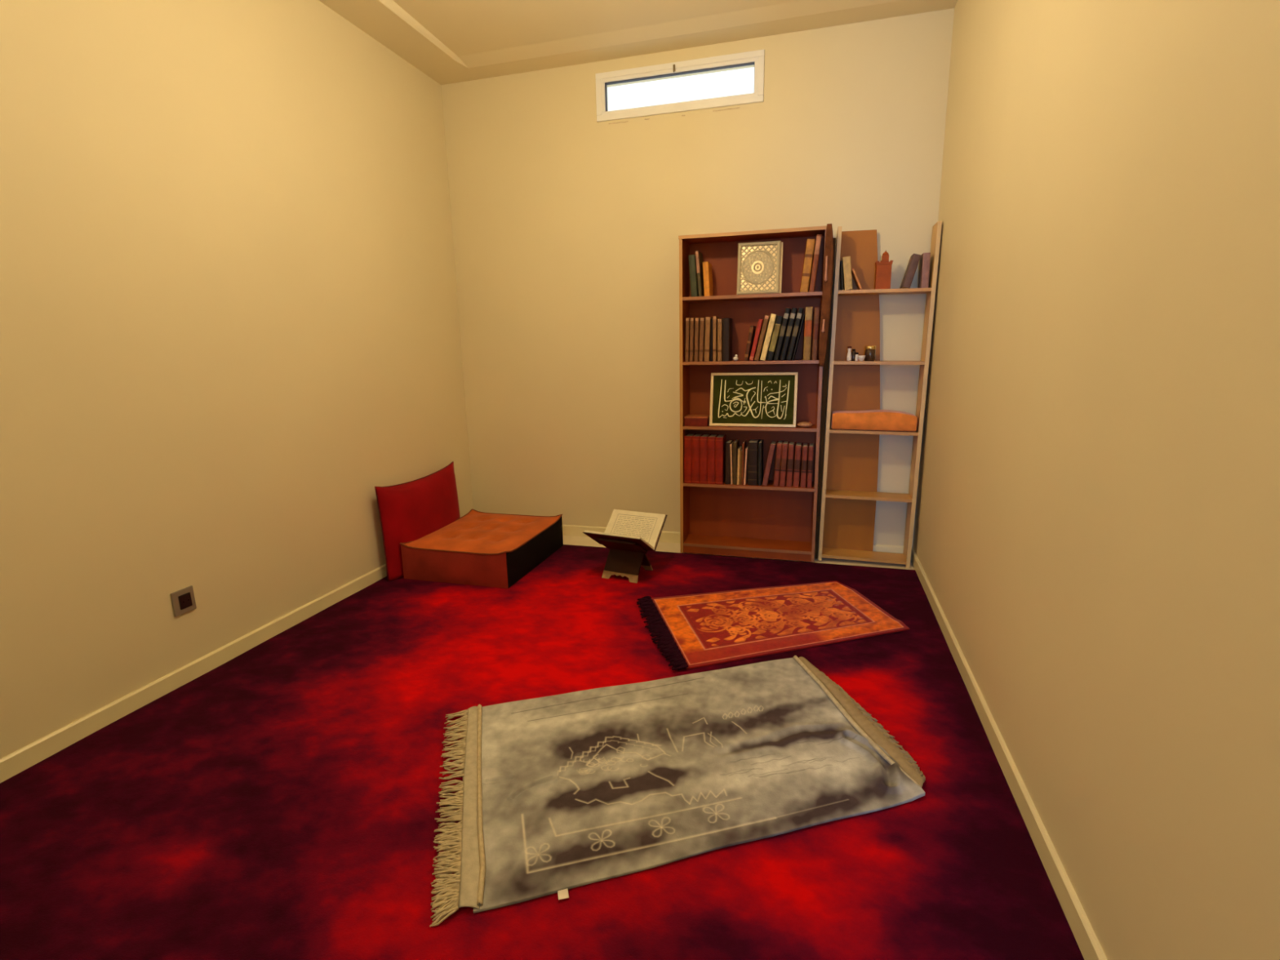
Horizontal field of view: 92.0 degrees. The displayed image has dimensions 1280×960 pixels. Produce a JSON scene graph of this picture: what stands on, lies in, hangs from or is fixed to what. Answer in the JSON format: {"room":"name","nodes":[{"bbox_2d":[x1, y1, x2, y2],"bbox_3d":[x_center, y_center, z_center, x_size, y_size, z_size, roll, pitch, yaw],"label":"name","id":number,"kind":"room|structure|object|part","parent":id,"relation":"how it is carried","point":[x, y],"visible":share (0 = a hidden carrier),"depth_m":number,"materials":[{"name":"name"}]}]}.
{"room":"prayer room","nodes":[
{"label":"prayer room","id":0,"kind":"room"},
{"bbox_2d":[0,0,473,759],"bbox_3d":[-1.940,-0.613,1.879,0.120,3.185,5.137,2,12,16],"label":"wall","id":1,"kind":"structure","parent":0,"point":[229,312],"depth_m":2.41,"materials":[{"name":"beige paint"}]},
{"bbox_2d":[170,585,196,617],"bbox_3d":[-1.771,0.470,2.401,0.013,0.096,0.086,2,12,16],"label":"wall socket","id":2,"kind":"object","parent":1,"relation":"attached to","point":[183,601],"visible":1,"depth_m":2.40,"materials":[{"name":"grey plastic"}]},
{"bbox_2d":[0,564,386,782],"bbox_3d":[-1.854,0.822,2.156,0.012,0.075,4.917,2,12,16],"label":"baseboard","id":3,"kind":"structure","parent":1,"relation":"attached to","point":[31,754],"depth_m":2.34,"materials":[{"name":"beige wood"}]},
{"bbox_2d":[318,0,957,84],"bbox_3d":[-0.500,-2.012,1.159,3.127,0.200,5.137,2,12,16],"label":"ceiling","id":4,"kind":"structure","parent":0,"point":[450,42],"depth_m":3.21,"materials":[{"name":"beige paint"}]},
{"bbox_2d":[440,8,954,546],"bbox_3d":[0.204,-1.068,3.830,2.927,3.185,0.120,2,12,16],"label":"wall","id":5,"kind":"structure","parent":0,"point":[567,224],"depth_m":3.76,"materials":[{"name":"beige paint"}]},
{"bbox_2d":[608,106,739,124],"bbox_3d":[0.185,-2.086,3.549,0.770,0.014,0.002,2,12,16],"label":"trim","id":6,"kind":"structure","parent":5,"relation":"attached to","point":[738,107],"depth_m":3.48,"materials":[{"name":"paint"}]},
{"bbox_2d":[595,48,764,122],"bbox_3d":[0.214,-2.229,3.521,0.970,0.255,0.080,2,12,16],"label":"window","id":7,"kind":"structure","parent":5,"relation":"in","point":[757,58],"depth_m":3.50,"materials":[{"name":"white plastic"}]},
{"bbox_2d":[562,524,903,553],"bbox_3d":[0.212,0.377,4.073,2.903,0.075,0.012,2,12,16],"label":"baseboard","id":8,"kind":"structure","parent":5,"relation":"attached to","point":[567,530],"depth_m":4.08,"materials":[{"name":"beige wood"}]},
{"bbox_2d":[562,535,914,569],"bbox_3d":[-0.449,0.962,1.783,3.127,0.092,5.117,2,12,16],"label":"floor","id":9,"kind":"structure","parent":0,"point":[567,540],"depth_m":3.81,"materials":[{"name":"beige paint"}]},
{"bbox_2d":[0,544,1084,959],"bbox_3d":[-0.480,0.935,1.670,2.925,0.009,4.698,2,12,16],"label":"carpet","id":10,"kind":"object","parent":9,"relation":"on","point":[279,802],"visible":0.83,"depth_m":1.69,"materials":[{"name":"red carpet"}]},
{"bbox_2d":[374,461,460,581],"bbox_3d":[-1.318,0.222,3.760,0.170,0.543,0.766,2,12,16],"label":"cushion","id":11,"kind":"object","parent":10,"relation":"on","point":[413,510],"visible":0.72,"depth_m":3.56,"materials":[{"name":"fabric"}]},
{"bbox_2d":[400,508,563,588],"bbox_3d":[-0.918,0.388,3.740,0.674,0.211,0.786,2,12,16],"label":"seat","id":12,"kind":"object","parent":10,"relation":"on","point":[479,548],"visible":1,"depth_m":3.46,"materials":[{"name":"orange fabric"}]},
{"bbox_3d":[-0.599,0.403,3.651,0.012,0.207,0.762,2,12,16],"label":"panel","id":13,"kind":"part","parent":12,"relation":"part of","materials":[{"name":"black fabric"}]},
{"bbox_2d":[595,537,653,582],"bbox_3d":[-0.072,0.396,3.477,0.240,0.277,0.306,5,13,24],"label":"book stand","id":14,"kind":"object","parent":10,"relation":"on","point":[626,558],"visible":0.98,"depth_m":3.43,"materials":[{"name":"brown wood"}]},
{"bbox_2d":[582,509,666,551],"bbox_3d":[-0.076,0.300,3.452,0.342,0.166,0.373,5,13,24],"label":"open book","id":15,"kind":"object","parent":14,"relation":"on","point":[643,529],"visible":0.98,"depth_m":3.51,"materials":[{"name":"beige paper"}]},
{"bbox_2d":[429,655,925,926],"bbox_3d":[0.104,0.846,1.941,1.419,0.029,0.866,-4,12,-15],"label":"rug","id":16,"kind":"object","parent":10,"relation":"on","point":[561,793],"visible":1,"depth_m":1.83,"materials":[{"name":"grey fabric"}]},
{"bbox_2d":[636,580,909,670],"bbox_3d":[0.594,0.638,2.876,1.148,0.026,0.726,-3,12,-11],"label":"rug","id":17,"kind":"object","parent":10,"relation":"on","point":[697,630],"visible":1,"depth_m":2.84,"materials":[{"name":"orange fabric"}]},
{"bbox_2d":[678,226,826,562],"bbox_3d":[0.649,-0.462,3.644,0.808,1.862,0.204,2,12,16],"label":"bookcase","id":18,"kind":"object","parent":9,"relation":"on","point":[771,522],"visible":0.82,"depth_m":3.68,"materials":[{"name":"brown wood"}]},
{"bbox_3d":[0.271,-0.478,3.751,0.018,1.862,0.200,2,12,16],"label":"panel","id":19,"kind":"part","parent":18,"relation":"part of","materials":[{"name":"brown wood"}]},
{"bbox_2d":[684,317,690,361],"bbox_3d":[0.291,-0.829,3.658,0.020,0.248,0.140,4,13,15],"label":"book","id":20,"kind":"object","parent":18,"relation":"on","point":[687,319],"visible":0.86,"depth_m":3.60,"materials":[{"name":"paper"}]},
{"bbox_2d":[684,433,695,483],"bbox_3d":[0.306,-0.135,3.792,0.046,0.286,0.140,3,13,15],"label":"book","id":21,"kind":"object","parent":18,"relation":"on","point":[688,437],"visible":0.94,"depth_m":3.73,"materials":[{"name":"paper"}]},
{"bbox_2d":[689,317,695,361],"bbox_3d":[0.317,-0.827,3.651,0.020,0.247,0.140,4,13,15],"label":"book","id":22,"kind":"object","parent":18,"relation":"on","point":[692,319],"visible":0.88,"depth_m":3.59,"materials":[{"name":"paper"}]},
{"bbox_2d":[688,254,698,297],"bbox_3d":[0.318,-1.173,3.576,0.052,0.229,0.139,2,12,16],"label":"book","id":23,"kind":"object","parent":18,"relation":"on","point":[692,262],"visible":0.73,"depth_m":3.51,"materials":[{"name":"paper"}]},
{"bbox_2d":[684,414,709,426],"bbox_3d":[0.348,-0.359,3.726,0.142,0.056,0.122,2,12,16],"label":"box","id":24,"kind":"object","parent":18,"relation":"on","point":[690,420],"visible":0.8,"depth_m":3.67,"materials":[{"name":"wood"}]},
{"bbox_3d":[0.347,-0.382,3.721,0.142,0.010,0.122,2,12,16],"label":"lid","id":25,"kind":"part","parent":24,"relation":"part of","materials":[{"name":"wood"}]},
{"bbox_2d":[693,317,700,361],"bbox_3d":[0.345,-0.826,3.644,0.021,0.246,0.140,4,13,15],"label":"book","id":26,"kind":"object","parent":18,"relation":"on","point":[697,323],"visible":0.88,"depth_m":3.58,"materials":[{"name":"paper"}]},
{"bbox_2d":[691,433,703,483],"bbox_3d":[0.352,-0.133,3.779,0.046,0.286,0.140,3,13,15],"label":"book","id":27,"kind":"object","parent":18,"relation":"on","point":[695,438],"visible":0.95,"depth_m":3.71,"materials":[{"name":"paper"}]},
{"bbox_2d":[695,250,704,296],"bbox_3d":[0.349,-1.181,3.565,0.039,0.249,0.140,2,12,16],"label":"book","id":28,"kind":"object","parent":18,"relation":"on","point":[699,255],"visible":0.89,"depth_m":3.52,"materials":[{"name":"paper"}]},
{"bbox_2d":[698,317,705,361],"bbox_3d":[0.373,-0.824,3.636,0.023,0.246,0.140,4,13,15],"label":"book","id":29,"kind":"object","parent":18,"relation":"on","point":[702,327],"visible":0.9,"depth_m":3.58,"materials":[{"name":"paper"}]},
{"bbox_2d":[699,433,711,484],"bbox_3d":[0.398,-0.131,3.766,0.046,0.285,0.140,2,12,16],"label":"book","id":30,"kind":"object","parent":18,"relation":"on","point":[704,437],"visible":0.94,"depth_m":3.70,"materials":[{"name":"paper"}]},
{"bbox_2d":[702,262,713,296],"bbox_3d":[0.392,-1.149,3.560,0.042,0.187,0.139,2,12,16],"label":"book","id":31,"kind":"object","parent":18,"relation":"on","point":[707,266],"visible":0.86,"depth_m":3.50,"materials":[{"name":"paper"}]},
{"bbox_2d":[704,316,712,361],"bbox_3d":[0.406,-0.825,3.627,0.028,0.249,0.140,4,13,15],"label":"book","id":32,"kind":"object","parent":18,"relation":"on","point":[708,319],"visible":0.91,"depth_m":3.56,"materials":[{"name":"paper"}]},
{"bbox_2d":[710,319,712,361],"bbox_3d":[0.432,-0.820,3.632,0.013,0.238,0.138,4,13,15],"label":"book","id":33,"kind":"object","parent":18,"relation":"on","point":[711,341],"visible":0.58,"depth_m":3.57,"materials":[{"name":"paper"}]},
{"bbox_2d":[707,434,718,484],"bbox_3d":[0.443,-0.129,3.754,0.045,0.284,0.140,2,12,16],"label":"book","id":34,"kind":"object","parent":18,"relation":"on","point":[711,438],"visible":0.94,"depth_m":3.69,"materials":[{"name":"paper"}]},
{"bbox_2d":[712,315,719,361],"bbox_3d":[0.446,-0.824,3.615,0.019,0.252,0.140,2,12,16],"label":"book","id":35,"kind":"object","parent":18,"relation":"on","point":[715,318],"visible":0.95,"depth_m":3.56,"materials":[{"name":"paper"}]},
{"bbox_2d":[717,319,722,360],"bbox_3d":[0.474,-0.815,3.609,0.023,0.236,0.140,2,12,16],"label":"book","id":36,"kind":"object","parent":18,"relation":"on","point":[719,321],"visible":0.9,"depth_m":3.55,"materials":[{"name":"paper"}]},
{"bbox_2d":[715,434,725,484],"bbox_3d":[0.488,-0.127,3.741,0.045,0.284,0.140,2,12,16],"label":"book","id":37,"kind":"object","parent":18,"relation":"on","point":[720,440],"visible":0.97,"depth_m":3.69,"materials":[{"name":"paper"}]},
{"bbox_2d":[722,318,732,360],"bbox_3d":[0.509,-0.817,3.606,0.040,0.240,0.139,2,12,16],"label":"book","id":38,"kind":"object","parent":18,"relation":"on","point":[726,322],"visible":0.98,"depth_m":3.55,"materials":[{"name":"paper"}]},
{"bbox_2d":[724,439,733,484],"bbox_3d":[0.540,-0.111,3.744,0.028,0.251,0.139,2,12,16],"label":"book","id":39,"kind":"object","parent":18,"relation":"on","point":[727,475],"visible":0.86,"depth_m":3.68,"materials":[{"name":"paper"}]},
{"bbox_2d":[729,441,733,484],"bbox_3d":[0.561,-0.106,3.740,0.017,0.242,0.137,2,12,16],"label":"book","id":40,"kind":"object","parent":18,"relation":"on","point":[731,443],"visible":0.71,"depth_m":3.69,"materials":[{"name":"paper"}]},
{"bbox_2d":[733,354,737,360],"bbox_3d":[0.549,-0.701,3.550,0.026,0.038,0.026,5,13,26],"label":"trinket","id":41,"kind":"object","parent":18,"relation":"on","point":[735,358],"visible":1,"depth_m":3.54,"materials":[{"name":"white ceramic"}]},
{"bbox_2d":[733,439,739,484],"bbox_3d":[0.580,-0.111,3.732,0.021,0.254,0.139,2,12,16],"label":"book","id":42,"kind":"object","parent":18,"relation":"on","point":[736,442],"visible":0.87,"depth_m":3.67,"materials":[{"name":"paper"}]},
{"bbox_2d":[737,445,742,484],"bbox_3d":[0.602,-0.091,3.731,0.014,0.215,0.138,3,13,15],"label":"book","id":43,"kind":"object","parent":18,"relation":"on","point":[740,448],"visible":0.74,"depth_m":3.67,"materials":[{"name":"paper"}]},
{"bbox_2d":[739,448,742,484],"bbox_3d":[0.616,-0.086,3.728,0.012,0.205,0.138,2,13,16],"label":"book","id":44,"kind":"object","parent":18,"relation":"on","point":[740,462],"visible":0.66,"depth_m":3.67,"materials":[{"name":"paper"}]},
{"bbox_2d":[741,440,746,484],"bbox_3d":[0.626,-0.108,3.721,0.010,0.251,0.138,2,13,16],"label":"book","id":45,"kind":"object","parent":18,"relation":"on","point":[744,442],"visible":0.86,"depth_m":3.67,"materials":[{"name":"paper"}]},
{"bbox_2d":[743,446,747,484],"bbox_3d":[0.642,-0.091,3.720,0.018,0.218,0.138,2,12,16],"label":"book","id":46,"kind":"object","parent":18,"relation":"on","point":[745,479],"visible":0.82,"depth_m":3.67,"materials":[{"name":"paper"}]},
{"bbox_3d":[0.657,0.024,3.748,0.768,0.018,0.192,2,12,16],"label":"shelf","id":47,"kind":"part","parent":18,"relation":"part of","materials":[{"name":"brown wood"}]},
{"bbox_2d":[744,325,755,360],"bbox_3d":[0.635,-0.789,3.568,0.052,0.197,0.140,2,12,16],"label":"book","id":48,"kind":"object","parent":18,"relation":"on","point":[752,331],"visible":0.99,"depth_m":3.52,"materials":[{"name":"paper"}]},
{"bbox_3d":[0.651,-0.315,3.675,0.768,0.018,0.192,2,12,16],"label":"shelf","id":49,"kind":"part","parent":18,"relation":"part of","materials":[{"name":"brown wood"}]},
{"bbox_3d":[0.645,-0.685,3.597,0.768,0.018,0.192,2,12,16],"label":"shelf","id":50,"kind":"part","parent":18,"relation":"part of","materials":[{"name":"brown wood"}]},
{"bbox_3d":[0.638,-1.040,3.521,0.768,0.018,0.192,2,12,16],"label":"shelf","id":51,"kind":"part","parent":18,"relation":"part of","materials":[{"name":"brown wood"}]},
{"bbox_2d":[747,439,759,485],"bbox_3d":[0.680,-0.108,3.704,0.055,0.256,0.140,2,12,16],"label":"book","id":52,"kind":"object","parent":18,"relation":"on","point":[753,445],"visible":0.97,"depth_m":3.64,"materials":[{"name":"paper"}]},
{"bbox_2d":[709,372,798,427],"bbox_3d":[0.656,-0.466,3.594,0.497,0.310,0.071,2,12,16],"label":"picture frame","id":53,"kind":"object","parent":18,"relation":"on","point":[738,399],"visible":1,"depth_m":3.59,"materials":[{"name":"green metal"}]},
{"bbox_2d":[749,319,764,360],"bbox_3d":[0.672,-0.804,3.554,0.070,0.230,0.140,2,12,16],"label":"book","id":54,"kind":"object","parent":18,"relation":"on","point":[760,323],"visible":0.95,"depth_m":3.50,"materials":[{"name":"paper"}]},
{"bbox_2d":[736,240,782,294],"bbox_3d":[0.665,-1.176,3.437,0.243,0.282,0.082,2,12,16],"label":"wall plaque","id":55,"kind":"object","parent":18,"relation":"on","point":[759,268],"visible":1,"depth_m":3.43,"materials":[{"name":"metal"}]},
{"bbox_2d":[757,439,763,485],"bbox_3d":[0.721,-0.106,3.693,0.020,0.255,0.139,2,12,16],"label":"book","id":56,"kind":"object","parent":18,"relation":"on","point":[760,476],"visible":1,"depth_m":3.64,"materials":[{"name":"paper"}]},
{"bbox_2d":[754,315,770,360],"bbox_3d":[0.703,-0.813,3.544,0.076,0.250,0.140,2,12,16],"label":"book","id":57,"kind":"object","parent":18,"relation":"on","point":[766,318],"visible":0.98,"depth_m":3.49,"materials":[{"name":"paper"}]},
{"bbox_2d":[760,313,777,360],"bbox_3d":[0.737,-0.815,3.534,0.084,0.257,0.139,2,12,16],"label":"book","id":58,"kind":"object","parent":18,"relation":"on","point":[773,317],"visible":0.91,"depth_m":3.48,"materials":[{"name":"paper"}]},
{"bbox_2d":[762,440,776,485],"bbox_3d":[0.770,-0.101,3.680,0.069,0.250,0.139,2,12,16],"label":"book","id":59,"kind":"object","parent":18,"relation":"on","point":[772,446],"visible":1,"depth_m":3.62,"materials":[{"name":"paper"}]},
{"bbox_2d":[766,315,783,360],"bbox_3d":[0.771,-0.808,3.525,0.083,0.246,0.140,2,12,16],"label":"book","id":60,"kind":"object","parent":18,"relation":"on","point":[772,348],"visible":0.98,"depth_m":3.47,"materials":[{"name":"paper"}]},
{"bbox_2d":[773,440,783,486],"bbox_3d":[0.820,-0.102,3.665,0.044,0.255,0.140,2,12,16],"label":"book","id":61,"kind":"object","parent":18,"relation":"on","point":[779,450],"visible":0.99,"depth_m":3.60,"materials":[{"name":"paper"}]},
{"bbox_2d":[773,307,791,360],"bbox_3d":[0.809,-0.826,3.510,0.083,0.286,0.140,2,12,16],"label":"book","id":62,"kind":"object","parent":18,"relation":"on","point":[787,313],"visible":1,"depth_m":3.45,"materials":[{"name":"paper"}]},
{"bbox_2d":[779,440,788,486],"bbox_3d":[0.853,-0.099,3.656,0.041,0.253,0.140,2,12,16],"label":"book","id":63,"kind":"object","parent":18,"relation":"on","point":[785,443],"visible":1,"depth_m":3.60,"materials":[{"name":"paper"}]},
{"bbox_2d":[780,307,797,359],"bbox_3d":[0.843,-0.824,3.501,0.082,0.285,0.140,2,12,16],"label":"book","id":64,"kind":"object","parent":18,"relation":"on","point":[790,326],"visible":1,"depth_m":3.44,"materials":[{"name":"paper"}]},
{"bbox_2d":[786,440,795,486],"bbox_3d":[0.888,-0.096,3.647,0.031,0.248,0.140,4,13,15],"label":"book","id":65,"kind":"object","parent":18,"relation":"on","point":[791,445],"visible":1,"depth_m":3.59,"materials":[{"name":"paper"}]},
{"bbox_2d":[786,307,804,359],"bbox_3d":[0.876,-0.822,3.492,0.082,0.284,0.140,2,12,16],"label":"book","id":66,"kind":"object","parent":18,"relation":"on","point":[800,313],"visible":1,"depth_m":3.43,"materials":[{"name":"paper"}]},
{"bbox_2d":[792,442,801,487],"bbox_3d":[0.926,-0.092,3.637,0.032,0.244,0.140,4,13,15],"label":"book","id":67,"kind":"object","parent":18,"relation":"on","point":[798,445],"visible":1,"depth_m":3.58,"materials":[{"name":"paper"}]},
{"bbox_2d":[792,314,804,359],"bbox_3d":[0.897,-0.805,3.491,0.060,0.250,0.137,2,12,16],"label":"book","id":68,"kind":"object","parent":18,"relation":"on","point":[803,316],"visible":0.94,"depth_m":3.44,"materials":[{"name":"paper"}]},
{"bbox_2d":[800,443,808,487],"bbox_3d":[0.963,-0.089,3.627,0.029,0.240,0.140,3,13,15],"label":"book","id":69,"kind":"object","parent":18,"relation":"on","point":[805,446],"visible":1,"depth_m":3.56,"materials":[{"name":"paper"}]},
{"bbox_2d":[797,422,812,427],"bbox_3d":[0.943,-0.316,3.535,0.086,0.031,0.060,2,12,16],"label":"soap bar","id":70,"kind":"object","parent":18,"relation":"on","point":[805,424],"visible":1,"depth_m":3.51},
{"bbox_2d":[800,239,815,292],"bbox_3d":[0.922,-1.170,3.403,0.068,0.275,0.140,2,12,16],"label":"book","id":71,"kind":"object","parent":18,"relation":"on","point":[810,248],"visible":0.93,"depth_m":3.34,"materials":[{"name":"paper"}]},
{"bbox_2d":[803,306,813,359],"bbox_3d":[0.944,-0.820,3.473,0.038,0.286,0.140,3,13,15],"label":"book","id":72,"kind":"object","parent":18,"relation":"on","point":[809,310],"visible":1,"depth_m":3.41,"materials":[{"name":"paper"}]},
{"bbox_2d":[806,442,813,487],"bbox_3d":[0.996,-0.088,3.618,0.026,0.241,0.140,3,13,15],"label":"book","id":73,"kind":"object","parent":18,"relation":"on","point":[811,445],"visible":1,"depth_m":3.56,"materials":[{"name":"paper"}]},
{"bbox_2d":[808,234,822,292],"bbox_3d":[0.961,-1.178,3.390,0.055,0.294,0.140,2,12,16],"label":"book","id":74,"kind":"object","parent":18,"relation":"on","point":[819,237],"visible":0.9,"depth_m":3.33,"materials":[{"name":"paper"}]},
{"bbox_2d":[811,307,819,359],"bbox_3d":[0.983,-0.816,3.462,0.027,0.280,0.140,3,13,15],"label":"book","id":75,"kind":"object","parent":18,"relation":"on","point":[816,314],"visible":1,"depth_m":3.40,"materials":[{"name":"paper"}]},
{"bbox_3d":[1.028,-0.447,3.541,0.018,1.862,0.200,2,12,16],"label":"panel","id":76,"kind":"part","parent":18,"relation":"part of","materials":[{"name":"brown wood"}]},
{"bbox_2d":[818,223,833,366],"bbox_3d":[1.003,-0.986,3.331,0.056,0.734,0.087,2,12,16],"label":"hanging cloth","id":77,"kind":"object","parent":18,"relation":"hanging from","point":[828,249],"visible":1,"depth_m":3.30,"materials":[{"name":"brown fabric"}]},
{"bbox_2d":[815,237,835,559],"bbox_3d":[1.050,-0.414,3.510,0.035,1.810,0.010,2,12,16],"label":"board","id":78,"kind":"object","parent":9,"relation":"on","point":[825,372],"visible":0.79,"depth_m":3.52,"materials":[{"name":"brown wood"}]},
{"bbox_2d":[817,221,942,568],"bbox_3d":[1.316,-0.435,3.477,0.505,1.862,0.150,3,13,15],"label":"bookcase","id":79,"kind":"object","parent":9,"relation":"on","point":[850,495],"visible":0.95,"depth_m":3.53,"materials":[{"name":"brown wood"}]},
{"bbox_3d":[1.083,-0.448,3.541,0.020,1.862,0.150,3,13,15],"label":"panel","id":80,"kind":"part","parent":79,"relation":"part of","materials":[{"name":"brown wood"}]},
{"bbox_2d":[840,260,843,289],"bbox_3d":[1.105,-1.116,3.389,0.023,0.154,0.112,2,12,16],"label":"book","id":81,"kind":"object","parent":79,"relation":"on","point":[841,261],"visible":0.84,"depth_m":3.34,"materials":[{"name":"paper"}]},
{"bbox_2d":[841,256,852,289],"bbox_3d":[1.132,-1.124,3.379,0.059,0.174,0.114,2,12,16],"label":"book","id":82,"kind":"object","parent":79,"relation":"on","point":[846,268],"visible":0.82,"depth_m":3.33,"materials":[{"name":"paper"}]},
{"bbox_2d":[846,346,852,360],"bbox_3d":[1.158,-0.698,3.422,0.026,0.079,0.026,2,12,16],"label":"bottle","id":83,"kind":"object","parent":79,"relation":"on","point":[849,348],"visible":1,"depth_m":3.41,"materials":[{"name":"white ceramic"}]},
{"bbox_3d":[1.254,-0.458,3.567,0.295,1.850,0.004,3,13,15],"label":"panel","id":84,"kind":"part","parent":79,"relation":"part of","materials":[{"name":"wood"}]},
{"bbox_2d":[851,349,856,360],"bbox_3d":[1.188,-0.695,3.441,0.024,0.064,0.024,2,12,16],"label":"jar","id":85,"kind":"object","parent":79,"relation":"on","point":[853,353],"visible":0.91,"depth_m":3.43,"materials":[{"name":"brown glass"}]},
{"bbox_2d":[851,268,862,289],"bbox_3d":[1.181,-1.090,3.373,0.057,0.110,0.113,2,12,16],"label":"book","id":86,"kind":"object","parent":79,"relation":"on","point":[853,272],"visible":0.86,"depth_m":3.33,"materials":[{"name":"paper"}]},
{"bbox_2d":[854,352,858,360],"bbox_3d":[1.198,-0.681,3.419,0.017,0.046,0.017,2,12,16],"label":"bottle","id":87,"kind":"object","parent":79,"relation":"on","point":[856,353],"visible":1,"depth_m":3.41,"materials":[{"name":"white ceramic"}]},
{"bbox_2d":[857,355,865,360],"bbox_3d":[1.215,-0.668,3.394,0.041,0.030,0.041,2,12,16],"label":"cup","id":88,"kind":"object","parent":79,"relation":"on","point":[860,357],"visible":1,"depth_m":3.38,"materials":[{"name":"white ceramic"}]},
{"bbox_3d":[1.318,0.091,3.590,0.465,0.017,0.143,3,13,15],"label":"shelf","id":89,"kind":"part","parent":79,"relation":"part of","materials":[{"name":"brown wood"}]},
{"bbox_2d":[864,346,875,360],"bbox_3d":[1.271,-0.699,3.416,0.058,0.082,0.058,2,12,16],"label":"jar","id":90,"kind":"object","parent":79,"relation":"on","point":[869,352],"visible":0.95,"depth_m":3.39,"materials":[{"name":"brown glass"}]},
{"bbox_3d":[1.270,-0.730,3.409,0.058,0.020,0.058,2,12,16],"label":"lid","id":91,"kind":"part","parent":90,"relation":"part of","materials":[{"name":"gold metal"}]},
{"bbox_3d":[1.317,-0.278,3.510,0.465,0.017,0.143,3,13,15],"label":"shelf","id":92,"kind":"part","parent":79,"relation":"part of","materials":[{"name":"brown wood"}]},
{"bbox_2d":[831,409,917,431],"bbox_3d":[1.315,-0.339,3.492,0.447,0.113,0.159,3,13,15],"label":"cushion","id":93,"kind":"object","parent":79,"relation":"on","point":[868,420],"visible":1,"depth_m":3.42,"materials":[{"name":"orange fabric"}]},
{"bbox_3d":[1.315,-0.651,3.429,0.465,0.017,0.143,3,13,15],"label":"shelf","id":94,"kind":"part","parent":79,"relation":"part of","materials":[{"name":"brown wood"}]},
{"bbox_2d":[874,250,893,288],"bbox_3d":[1.302,-1.124,3.309,0.085,0.202,0.085,2,12,16],"label":"model","id":95,"kind":"object","parent":79,"relation":"on","point":[883,268],"visible":0.97,"depth_m":3.28},
{"bbox_3d":[1.302,-1.156,3.302,0.085,0.018,0.085,2,12,16],"label":"cornice","id":96,"kind":"part","parent":95,"relation":"part of","materials":[{"name":"ceramic"}]},
{"bbox_3d":[1.313,-1.019,3.349,0.465,0.017,0.143,3,13,15],"label":"shelf","id":97,"kind":"part","parent":79,"relation":"part of","materials":[{"name":"brown wood"}]},
{"bbox_2d":[900,253,921,288],"bbox_3d":[1.440,-1.107,3.294,0.081,0.174,0.114,2,12,16],"label":"book","id":98,"kind":"object","parent":79,"relation":"on","point":[913,261],"visible":0.91,"depth_m":3.25,"materials":[{"name":"paper"}]},
{"bbox_3d":[1.550,-0.422,3.412,0.020,1.862,0.150,3,13,15],"label":"panel","id":99,"kind":"part","parent":79,"relation":"part of","materials":[{"name":"brown wood"}]},
{"bbox_2d":[918,252,930,288],"bbox_3d":[1.505,-1.104,3.276,0.036,0.174,0.114,2,12,16],"label":"book","id":100,"kind":"object","parent":79,"relation":"on","point":[924,263],"visible":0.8,"depth_m":3.23,"materials":[{"name":"paper"}]},
{"bbox_2d":[912,0,1279,959],"bbox_3d":[0.993,-0.492,1.062,0.120,3.185,5.137,2,12,16],"label":"wall","id":101,"kind":"structure","parent":0,"point":[1096,533],"depth_m":1.23,"materials":[{"name":"beige paint"}]},
{"bbox_2d":[910,546,1106,959],"bbox_3d":[0.953,0.938,1.375,0.012,0.075,4.917,2,12,16],"label":"baseboard","id":102,"kind":"structure","parent":101,"relation":"attached to","point":[1088,944],"depth_m":1.65,"materials":[{"name":"beige wood"}]}
]}

